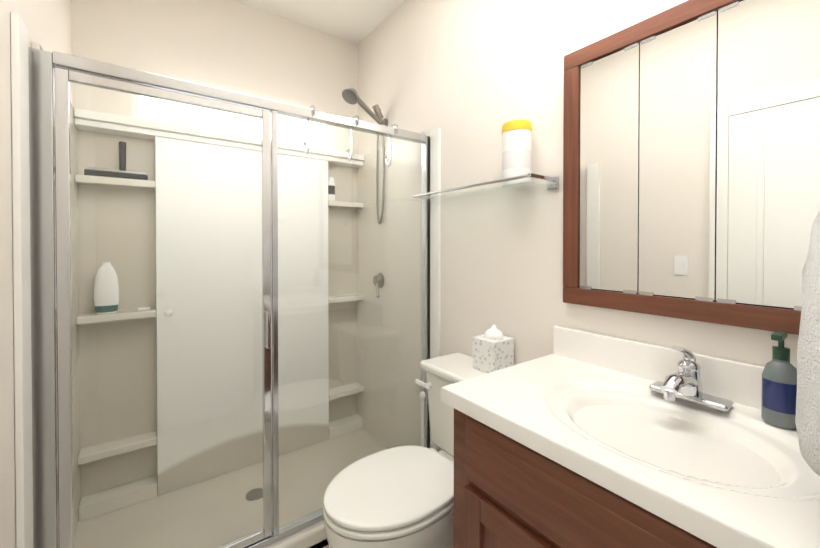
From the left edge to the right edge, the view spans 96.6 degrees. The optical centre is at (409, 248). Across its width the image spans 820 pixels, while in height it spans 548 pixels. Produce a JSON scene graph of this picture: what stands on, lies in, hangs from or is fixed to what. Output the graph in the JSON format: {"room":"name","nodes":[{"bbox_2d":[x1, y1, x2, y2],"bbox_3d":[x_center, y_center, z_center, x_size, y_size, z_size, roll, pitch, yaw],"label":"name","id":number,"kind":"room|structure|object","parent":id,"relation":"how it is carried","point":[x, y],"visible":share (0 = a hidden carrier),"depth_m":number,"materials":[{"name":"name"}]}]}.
{"room":"bathroom","nodes":[
{"label":"bathroom","id":0,"kind":"room"},
{"bbox_2d":[0,0,71,547],"bbox_3d":[-0.953,-0.060,0.737,0.120,2.765,2.635,0,1,-36],"label":"wall","id":1,"kind":"structure","parent":0,"point":[48,24],"depth_m":0.92,"materials":[{"name":"white paint"}]},
{"bbox_2d":[10,11,32,547],"bbox_3d":[-1.046,0.355,0.987,0.016,1.930,0.093,0,1,-36],"label":"trim","id":2,"kind":"structure","parent":1,"relation":"attached to","point":[21,277],"depth_m":0.95,"materials":[{"name":"white"}]},
{"bbox_2d":[71,0,357,153],"bbox_3d":[-1.025,-0.075,2.236,1.520,2.765,0.120,0,1,-36],"label":"wall","id":3,"kind":"structure","parent":0,"point":[234,46],"depth_m":2.10,"materials":[{"name":"white paint"}]},
{"bbox_2d":[31,41,424,537],"bbox_3d":[-0.760,0.314,1.874,1.516,1.895,0.780,0,1,-36],"label":"shower surround","id":4,"kind":"object","parent":3,"relation":"attached to","point":[200,463],"depth_m":2.01,"materials":[{"name":"beige plastic"}]},
{"bbox_2d":[93,262,118,313],"bbox_3d":[-1.461,0.189,1.758,0.097,0.245,0.050,0,1,-36],"label":"bottle","id":5,"kind":"object","parent":4,"relation":"on","point":[109,270],"depth_m":1.74,"materials":[{"name":"white plastic"}]},
{"bbox_2d":[84,141,147,179],"bbox_3d":[-1.419,-0.429,1.771,0.240,0.181,0.046,0,1,-36],"label":"squeegee","id":6,"kind":"object","parent":4,"relation":"on","point":[119,173],"depth_m":1.77,"materials":[{"name":"grey plastic"}]},
{"bbox_2d":[138,307,149,310],"bbox_3d":[-1.343,0.304,1.844,0.050,0.012,0.030,0,1,-36],"label":"soap bar","id":7,"kind":"object","parent":4,"relation":"on","point":[144,308],"depth_m":1.84,"materials":[{"name":"white plastic"}]},
{"bbox_2d":[328,177,334,200],"bbox_3d":[-0.526,-0.395,2.434,0.054,0.158,0.032,0,1,-36],"label":"shampoo bottle","id":8,"kind":"object","parent":4,"relation":"on","point":[331,194],"depth_m":2.42,"materials":[{"name":"white plastic"}]},
{"bbox_2d":[373,273,383,297],"bbox_3d":[-0.209,0.208,2.336,0.082,0.203,0.200,0,1,-36],"label":"shower valve","id":9,"kind":"object","parent":4,"relation":"attached to","point":[376,279],"depth_m":2.31,"materials":[{"name":"silver metal"}]},
{"bbox_2d":[132,94,330,149],"bbox_3d":[-1.014,-0.755,2.227,1.085,0.215,0.099,0,1,-36],"label":"window","id":10,"kind":"structure","parent":3,"relation":"in","point":[187,115],"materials":[{"name":"white glass"}]},
{"bbox_2d":[235,0,404,44],"bbox_3d":[-0.288,-1.498,1.204,1.760,0.100,2.635,0,1,-36],"label":"ceiling","id":11,"kind":"structure","parent":0,"point":[357,22],"depth_m":2.27,"materials":[{"name":"white paint"}]},
{"bbox_2d":[358,0,798,450],"bbox_3d":[0.376,-0.070,1.698,0.120,2.765,2.635,0,1,-36],"label":"wall","id":12,"kind":"structure","parent":0,"point":[469,78],"depth_m":1.57,"materials":[{"name":"white paint"}]},
{"bbox_2d":[342,88,387,223],"bbox_3d":[-0.274,-0.546,2.229,0.103,0.789,0.314,1,1,43],"label":"shower head","id":13,"kind":"object","parent":12,"relation":"attached to","point":[350,96],"visible":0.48,"depth_m":2.27},
{"bbox_2d":[430,128,440,451],"bbox_3d":[0.133,0.346,1.921,0.016,1.930,0.070,0,1,-36],"label":"trim","id":14,"kind":"structure","parent":12,"relation":"attached to","point":[435,248],"depth_m":1.91,"materials":[{"name":"white"}]},
{"bbox_2d":[412,173,558,202],"bbox_3d":[0.278,-0.245,1.600,0.152,0.046,0.729,0,1,-36],"label":"glass shelf","id":15,"kind":"object","parent":12,"relation":"attached to","point":[552,183],"visible":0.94,"depth_m":1.47,"materials":[{"name":"clear glass"}]},
{"bbox_2d":[502,120,531,184],"bbox_3d":[0.414,-0.362,1.417,0.114,0.240,0.114,0,1,-36],"label":"canister","id":16,"kind":"object","parent":15,"relation":"on","point":[516,147],"visible":0.88,"depth_m":1.37,"materials":[{"name":"white plastic"}]},
{"bbox_2d":[563,0,819,334],"bbox_3d":[0.757,-0.243,1.041,0.029,0.881,0.677,0,1,-36],"label":"upper cabinet","id":17,"kind":"object","parent":12,"relation":"attached to","point":[691,159],"visible":1,"depth_m":0.99,"materials":[{"name":"brown wood"}]},
{"bbox_3d":[-0.288,1.367,1.232,1.760,0.100,2.635,0,1,-36],"label":"floor","id":18,"kind":"structure","parent":0,"visible":0},
{"bbox_2d":[74,428,386,547],"bbox_3d":[-0.737,1.256,1.851,1.516,0.110,0.860,0,1,-36],"label":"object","id":19,"kind":"structure","parent":18,"relation":"on","point":[313,536],"depth_m":1.76,"materials":[{"name":"beige plastic"}]},
{"bbox_2d":[28,47,429,547],"bbox_3d":[-0.527,0.291,1.551,1.516,1.823,0.129,0,1,-36],"label":"shower door","id":20,"kind":"structure","parent":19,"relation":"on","point":[53,75],"depth_m":1.24,"materials":[{"name":"clear glass"}]},
{"bbox_2d":[246,488,262,500],"bbox_3d":[-0.792,1.259,1.869,0.090,0.003,0.090,0,1,-36],"label":"drain","id":21,"kind":"object","parent":19,"relation":"on","point":[253,493],"depth_m":1.87,"materials":[{"name":"silver metal"}]},
{"bbox_2d":[323,352,486,547],"bbox_3d":[0.045,0.909,1.378,0.773,0.813,0.462,0,1,-36],"label":"toilet","id":22,"kind":"object","parent":18,"relation":"on","point":[399,497],"visible":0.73,"depth_m":1.23,"materials":[{"name":"white ceramic"}]},
{"bbox_2d":[472,325,513,372],"bbox_3d":[0.344,0.409,1.516,0.120,0.184,0.120,0,1,-36],"label":"tissue box","id":23,"kind":"object","parent":22,"relation":"on","point":[493,348],"visible":0.98,"depth_m":1.48,"materials":[{"name":"white cardboard"}]},
{"bbox_2d":[420,391,425,446],"bbox_3d":[0.063,1.012,1.818,0.100,0.599,0.100,0,1,-36],"label":"toilet brush","id":24,"kind":"object","parent":18,"relation":"on","point":[422,395],"visible":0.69,"depth_m":1.81,"materials":[{"name":"white plastic"}]},
{"bbox_2d":[441,326,819,547],"bbox_3d":[0.558,0.782,0.870,0.566,1.078,0.823,0,1,-36],"label":"bathroom vanity","id":25,"kind":"object","parent":18,"relation":"on","point":[580,439],"visible":0.98,"depth_m":0.82,"materials":[{"name":"brown wood"}]},
{"bbox_2d":[761,331,796,429],"bbox_3d":[0.823,0.290,0.812,0.081,0.207,0.062,0,1,-36],"label":"soap dispenser","id":26,"kind":"object","parent":25,"relation":"on","point":[779,391],"visible":0.92,"depth_m":0.80,"materials":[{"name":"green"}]},
{"bbox_3d":[0.449,-0.055,0.199,1.520,2.765,0.120,0,1,-36],"label":"wall","id":27,"kind":"structure","parent":0,"visible":0},
{"bbox_2d":[795,210,819,475],"bbox_3d":[0.735,0.035,0.570,0.514,0.534,0.144,0,1,-36],"label":"towel","id":28,"kind":"object","parent":27,"relation":"attached to","point":[807,419],"visible":1,"depth_m":0.47,"materials":[{"name":"white fabric"}]}
]}

